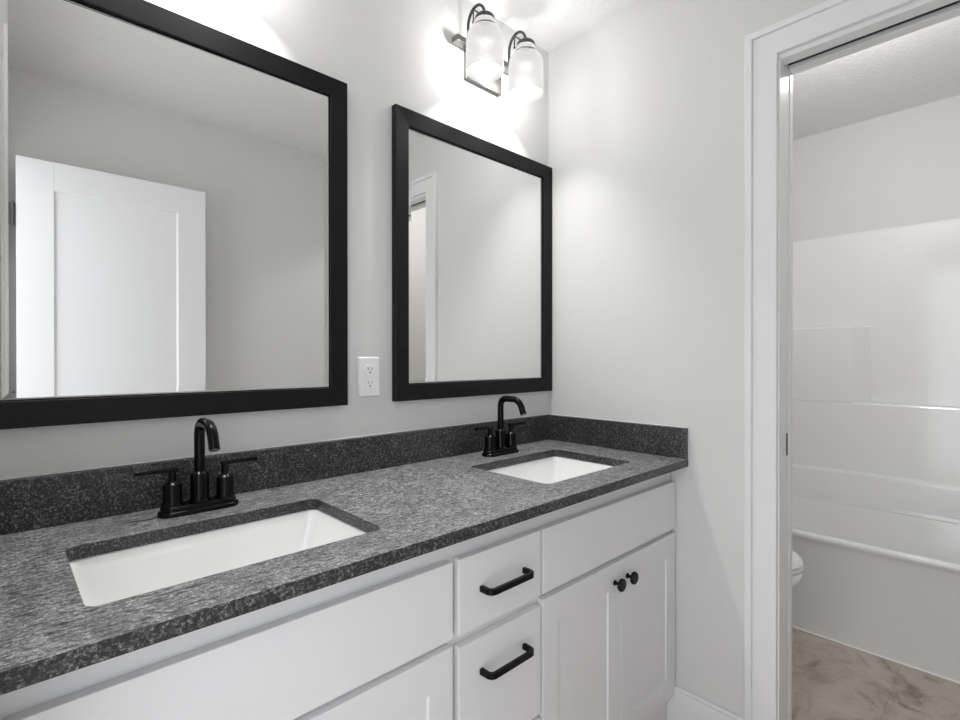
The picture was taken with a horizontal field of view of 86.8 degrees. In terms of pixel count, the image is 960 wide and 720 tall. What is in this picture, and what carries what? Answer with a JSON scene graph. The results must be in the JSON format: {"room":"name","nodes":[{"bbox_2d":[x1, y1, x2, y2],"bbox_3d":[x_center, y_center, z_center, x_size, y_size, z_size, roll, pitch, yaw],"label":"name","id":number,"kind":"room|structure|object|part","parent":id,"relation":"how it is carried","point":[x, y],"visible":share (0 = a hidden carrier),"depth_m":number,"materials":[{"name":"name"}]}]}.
{"room":"bathroom","nodes":[
{"label":"bathroom","id":0,"kind":"room"},
{"bbox_2d":[0,0,547,478],"bbox_3d":[-0.370,-0.020,1.524,1.912,2.440,0.122,0,0,-44],"label":"wall","id":1,"kind":"structure","parent":0,"point":[387,53],"depth_m":1.47,"materials":[{"name":"white paint"}]},
{"bbox_2d":[0,0,347,429],"bbox_3d":[-0.649,-0.320,1.157,0.756,0.893,0.022,0,0,-44],"label":"framed mirror","id":2,"kind":"object","parent":1,"relation":"attached to","point":[174,192],"visible":1,"depth_m":1.11,"materials":[{"name":"black wood"}]},
{"bbox_2d":[0,413,687,535],"bbox_3d":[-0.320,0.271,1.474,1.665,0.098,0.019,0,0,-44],"label":"backsplash","id":3,"kind":"structure","parent":1,"relation":"attached to","point":[44,501],"depth_m":1.22,"materials":[{"name":"stone"}]},
{"bbox_2d":[357,357,379,396],"bbox_3d":[-0.322,0.049,1.479,0.073,0.117,0.008,0,0,-44],"label":"wall outlet","id":4,"kind":"object","parent":1,"relation":"attached to","point":[368,368],"visible":1,"depth_m":1.48,"materials":[{"name":"white plastic"}]},
{"bbox_2d":[365,366,374,374],"bbox_3d":[-0.321,0.030,1.477,0.034,0.027,0.003,0,0,-44],"label":"receptacle","id":5,"kind":"object","parent":4,"relation":"attached to","point":[369,370],"depth_m":1.48,"materials":[{"name":"white plastic"}]},
{"bbox_2d":[365,379,374,387],"bbox_3d":[-0.321,0.069,1.477,0.034,0.027,0.003,0,0,-44],"label":"receptacle","id":6,"kind":"object","parent":4,"relation":"attached to","point":[369,383],"depth_m":1.48,"materials":[{"name":"white plastic"}]},
{"bbox_2d":[392,103,551,401],"bbox_3d":[0.012,-0.323,1.785,0.747,0.893,0.022,0,0,-44],"label":"framed mirror","id":7,"kind":"object","parent":1,"relation":"attached to","point":[472,215],"visible":1,"depth_m":1.73,"materials":[{"name":"black wood"}]},
{"bbox_2d":[452,3,543,102],"bbox_3d":[0.068,-1.048,1.728,0.323,0.239,0.180,0,0,-44],"label":"vanity light","id":8,"kind":"object","parent":1,"relation":"attached to","point":[485,65],"visible":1,"depth_m":1.70,"materials":[{"name":"white glass"}]},
{"bbox_3d":[-0.012,-1.118,1.667,0.009,0.100,0.090,0,0,-44],"label":"arm","id":9,"kind":"part","parent":8,"relation":"part of","materials":[{"name":"brown metal"}]},
{"bbox_3d":[0.016,-1.011,1.638,0.123,0.165,0.123,0,0,-44],"label":"lamp shade","id":10,"kind":"part","parent":8,"relation":"part of","materials":[{"name":"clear glass"}]},
{"bbox_3d":[0.133,-1.118,1.805,0.009,0.100,0.090,0,0,-44],"label":"arm","id":11,"kind":"part","parent":8,"relation":"part of","materials":[{"name":"brown metal"}]},
{"bbox_3d":[0.161,-1.012,1.776,0.123,0.165,0.123,0,0,-44],"label":"lamp shade","id":12,"kind":"part","parent":8,"relation":"part of","materials":[{"name":"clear glass"}]},
{"bbox_2d":[548,0,826,716],"bbox_3d":[0.891,-0.027,1.497,0.122,2.452,1.655,0,0,-44],"label":"wall","id":13,"kind":"structure","parent":0,"point":[646,105],"depth_m":1.67,"materials":[{"name":"white paint"}]},
{"bbox_2d":[549,415,687,458],"bbox_3d":[0.474,0.269,1.833,0.019,0.098,0.554,0,0,-44],"label":"backsplash","id":14,"kind":"structure","parent":13,"relation":"attached to","point":[667,441],"depth_m":1.79,"materials":[{"name":"stone"}]},
{"bbox_2d":[667,685,743,719],"bbox_3d":[0.706,1.134,1.598,0.013,0.130,0.242,0,0,-44],"label":"baseboard","id":15,"kind":"structure","parent":13,"relation":"attached to","point":[684,704],"depth_m":1.62,"materials":[{"name":"white paint"}]},
{"bbox_2d":[744,0,917,719],"bbox_3d":[1.075,0.123,1.201,0.020,2.154,0.838,0,0,-44],"label":"trim","id":16,"kind":"structure","parent":13,"relation":"attached to","point":[763,46],"depth_m":1.47,"materials":[{"name":"white paint"}]},
{"bbox_2d":[777,0,959,719],"bbox_3d":[1.127,0.161,1.250,0.120,2.078,0.686,0,0,-44],"label":"trim","id":17,"kind":"structure","parent":13,"relation":"attached to","point":[920,14],"depth_m":1.47,"materials":[{"name":"white paint"}]},
{"bbox_2d":[469,0,959,139],"bbox_3d":[0.854,-1.297,1.458,3.602,0.112,1.899,0,0,-44],"label":"ceiling","id":18,"kind":"structure","parent":0,"point":[920,67],"depth_m":2.18,"materials":[{"name":"white paint"}]},
{"bbox_2d":[792,628,959,719],"bbox_3d":[0.572,1.250,1.201,4.380,0.100,1.894,0,0,-44],"label":"floor","id":19,"kind":"structure","parent":0,"point":[831,680],"depth_m":1.85,"materials":[{"name":"tile"}]},
{"bbox_2d":[0,473,674,719],"bbox_3d":[-0.130,0.773,1.275,1.660,0.855,0.568,0,0,-44],"label":"vanity cabinet","id":20,"kind":"object","parent":19,"relation":"on","point":[567,613],"visible":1,"depth_m":1.02,"materials":[{"name":"white paint"}]},
{"bbox_2d":[0,440,687,694],"bbox_3d":[-0.129,0.333,1.273,1.665,0.025,0.574,0,0,-44],"label":"countertop","id":21,"kind":"structure","parent":20,"relation":"on","point":[408,511],"depth_m":0.91,"materials":[{"name":"stone"}]},
{"bbox_2d":[134,418,256,518],"bbox_3d":[-0.600,0.222,1.087,0.168,0.200,0.181,0,0,4],"label":"faucet","id":22,"kind":"object","parent":21,"relation":"on","point":[172,506],"visible":1,"depth_m":1.07,"materials":[{"name":"black metal"}]},
{"bbox_3d":[-0.659,0.227,1.033,0.010,0.011,0.076,0,0,44],"label":"lever","id":23,"kind":"part","parent":22,"relation":"part of","materials":[{"name":"black metal"}]},
{"bbox_3d":[-0.639,0.266,1.055,0.040,0.073,0.040,0,0,-44],"label":"handle","id":24,"kind":"part","parent":22,"relation":"part of","materials":[{"name":"black metal"}]},
{"bbox_3d":[-0.602,0.312,1.090,0.156,0.020,0.053,0,0,-44],"label":"plate","id":25,"kind":"part","parent":22,"relation":"part of","materials":[{"name":"black metal"}]},
{"bbox_3d":[-0.602,0.269,1.090,0.043,0.067,0.043,0,0,-44],"label":"spout","id":26,"kind":"part","parent":22,"relation":"part of","materials":[{"name":"black metal"}]},
{"bbox_3d":[-0.567,0.185,1.052,0.021,0.126,0.124,0,0,-44],"label":"spout","id":27,"kind":"part","parent":22,"relation":"part of","materials":[{"name":"black metal"}]},
{"bbox_3d":[-0.565,0.266,1.125,0.040,0.073,0.040,0,0,-44],"label":"handle","id":28,"kind":"part","parent":22,"relation":"part of","materials":[{"name":"black metal"}]},
{"bbox_3d":[-0.543,0.226,1.143,0.076,0.011,0.010,0,0,-41],"label":"lever","id":29,"kind":"part","parent":22,"relation":"part of","materials":[{"name":"black metal"}]},
{"bbox_2d":[69,509,365,605],"bbox_3d":[-0.448,0.416,0.920,0.496,0.138,0.335,0,0,-44],"label":"undermount sink","id":30,"kind":"object","parent":21,"relation":"in","point":[101,579],"visible":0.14,"depth_m":1.01,"materials":[{"name":"white ceramic"}]},
{"bbox_2d":[475,396,526,456],"bbox_3d":[0.073,0.219,1.727,0.168,0.200,0.181,0,0,4],"label":"faucet","id":31,"kind":"object","parent":21,"relation":"on","point":[502,443],"visible":1,"depth_m":1.71,"materials":[{"name":"black metal"}]},
{"bbox_3d":[0.014,0.224,1.673,0.010,0.011,0.076,0,0,44],"label":"lever","id":32,"kind":"part","parent":31,"relation":"part of","materials":[{"name":"black metal"}]},
{"bbox_3d":[0.033,0.264,1.694,0.040,0.073,0.040,0,0,-44],"label":"handle","id":33,"kind":"part","parent":31,"relation":"part of","materials":[{"name":"black metal"}]},
{"bbox_3d":[0.070,0.309,1.730,0.156,0.020,0.053,0,0,-44],"label":"plate","id":34,"kind":"part","parent":31,"relation":"part of","materials":[{"name":"black metal"}]},
{"bbox_3d":[0.070,0.266,1.730,0.043,0.067,0.043,0,0,-44],"label":"spout","id":35,"kind":"part","parent":31,"relation":"part of","materials":[{"name":"black metal"}]},
{"bbox_3d":[0.107,0.263,1.765,0.040,0.073,0.040,0,0,-44],"label":"handle","id":36,"kind":"part","parent":31,"relation":"part of","materials":[{"name":"black metal"}]},
{"bbox_3d":[0.106,0.182,1.692,0.021,0.126,0.124,0,0,-44],"label":"spout","id":37,"kind":"part","parent":31,"relation":"part of","materials":[{"name":"black metal"}]},
{"bbox_3d":[0.130,0.224,1.783,0.076,0.011,0.010,0,0,-41],"label":"lever","id":38,"kind":"part","parent":31,"relation":"part of","materials":[{"name":"black metal"}]},
{"bbox_2d":[488,456,613,483],"bbox_3d":[0.222,0.414,1.561,0.462,0.138,0.346,0,0,-44],"label":"undermount sink","id":39,"kind":"object","parent":21,"relation":"in","point":[550,470],"visible":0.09,"depth_m":1.74,"materials":[{"name":"white ceramic"}]},
{"bbox_3d":[-0.182,0.833,0.895,0.338,0.530,0.019,0,0,-44],"label":"door","id":40,"kind":"part","parent":20,"relation":"part of","materials":[{"name":"white paint"}]},
{"bbox_3d":[0.044,0.477,1.110,0.254,0.154,0.019,0,0,-44],"label":"drawer","id":41,"kind":"part","parent":20,"relation":"part of","materials":[{"name":"white paint"}]},
{"bbox_3d":[0.044,0.703,1.110,0.254,0.252,0.019,0,0,-44],"label":"drawer","id":42,"kind":"part","parent":20,"relation":"part of","materials":[{"name":"white paint"}]},
{"bbox_3d":[0.063,0.648,1.091,0.143,0.013,0.035,0,0,-44],"label":"drawer pull","id":43,"kind":"part","parent":20,"relation":"part of","materials":[{"name":"black metal"}]},
{"bbox_3d":[0.063,0.476,1.091,0.143,0.013,0.035,0,0,-44],"label":"drawer pull","id":44,"kind":"part","parent":20,"relation":"part of","materials":[{"name":"black metal"}]},
{"bbox_3d":[0.266,0.831,1.321,0.342,0.530,0.019,0,0,-44],"label":"door","id":45,"kind":"part","parent":20,"relation":"part of","materials":[{"name":"white paint"}]},
{"bbox_3d":[0.384,0.619,1.401,0.036,0.036,0.029,0,0,-44],"label":"knob","id":46,"kind":"part","parent":20,"relation":"part of","materials":[{"name":"black metal"}]},
{"bbox_3d":[0.432,0.619,1.446,0.036,0.036,0.029,0,0,-44],"label":"knob","id":47,"kind":"part","parent":20,"relation":"part of","materials":[{"name":"black metal"}]},
{"bbox_3d":[0.513,0.830,1.556,0.334,0.530,0.019,0,0,-44],"label":"door","id":48,"kind":"part","parent":20,"relation":"part of","materials":[{"name":"white paint"}]},
{"bbox_2d":[792,550,803,587],"bbox_3d":[0.926,0.795,2.122,0.416,0.805,0.736,0,0,-44],"label":"toilet","id":49,"kind":"object","parent":19,"relation":"on","point":[797,563],"visible":0.07,"depth_m":1.85,"materials":[{"name":"white ceramic"}]},
{"bbox_3d":[1.006,0.743,2.038,0.368,0.031,0.502,0,0,-44],"label":"lid","id":50,"kind":"part","parent":49,"relation":"part of","materials":[{"name":"white plastic"}]},
{"bbox_3d":[1.006,0.769,2.038,0.370,0.020,0.503,0,0,-44],"label":"seat","id":51,"kind":"part","parent":49,"relation":"part of","materials":[{"name":"white plastic"}]},
{"bbox_2d":[792,495,959,683],"bbox_3d":[1.800,0.977,2.368,0.736,0.437,1.644,0,0,-44],"label":"bathtub","id":52,"kind":"object","parent":19,"relation":"on","point":[883,584],"visible":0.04,"depth_m":2.11,"materials":[{"name":"white ceramic"}]},
{"bbox_2d":[793,95,959,241],"bbox_3d":[2.114,-0.031,2.663,0.122,2.452,1.894,0,0,-44],"label":"wall","id":53,"kind":"structure","parent":0,"point":[900,168],"depth_m":2.62,"materials":[{"name":"white paint"}]},
{"bbox_2d":[792,218,959,523],"bbox_3d":[1.803,0.042,2.368,0.734,1.432,1.646,0,0,-44],"label":"tub surround","id":54,"kind":"object","parent":53,"relation":"attached to","point":[876,346],"visible":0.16,"depth_m":2.60,"materials":[{"name":"white plastic"}]}
]}

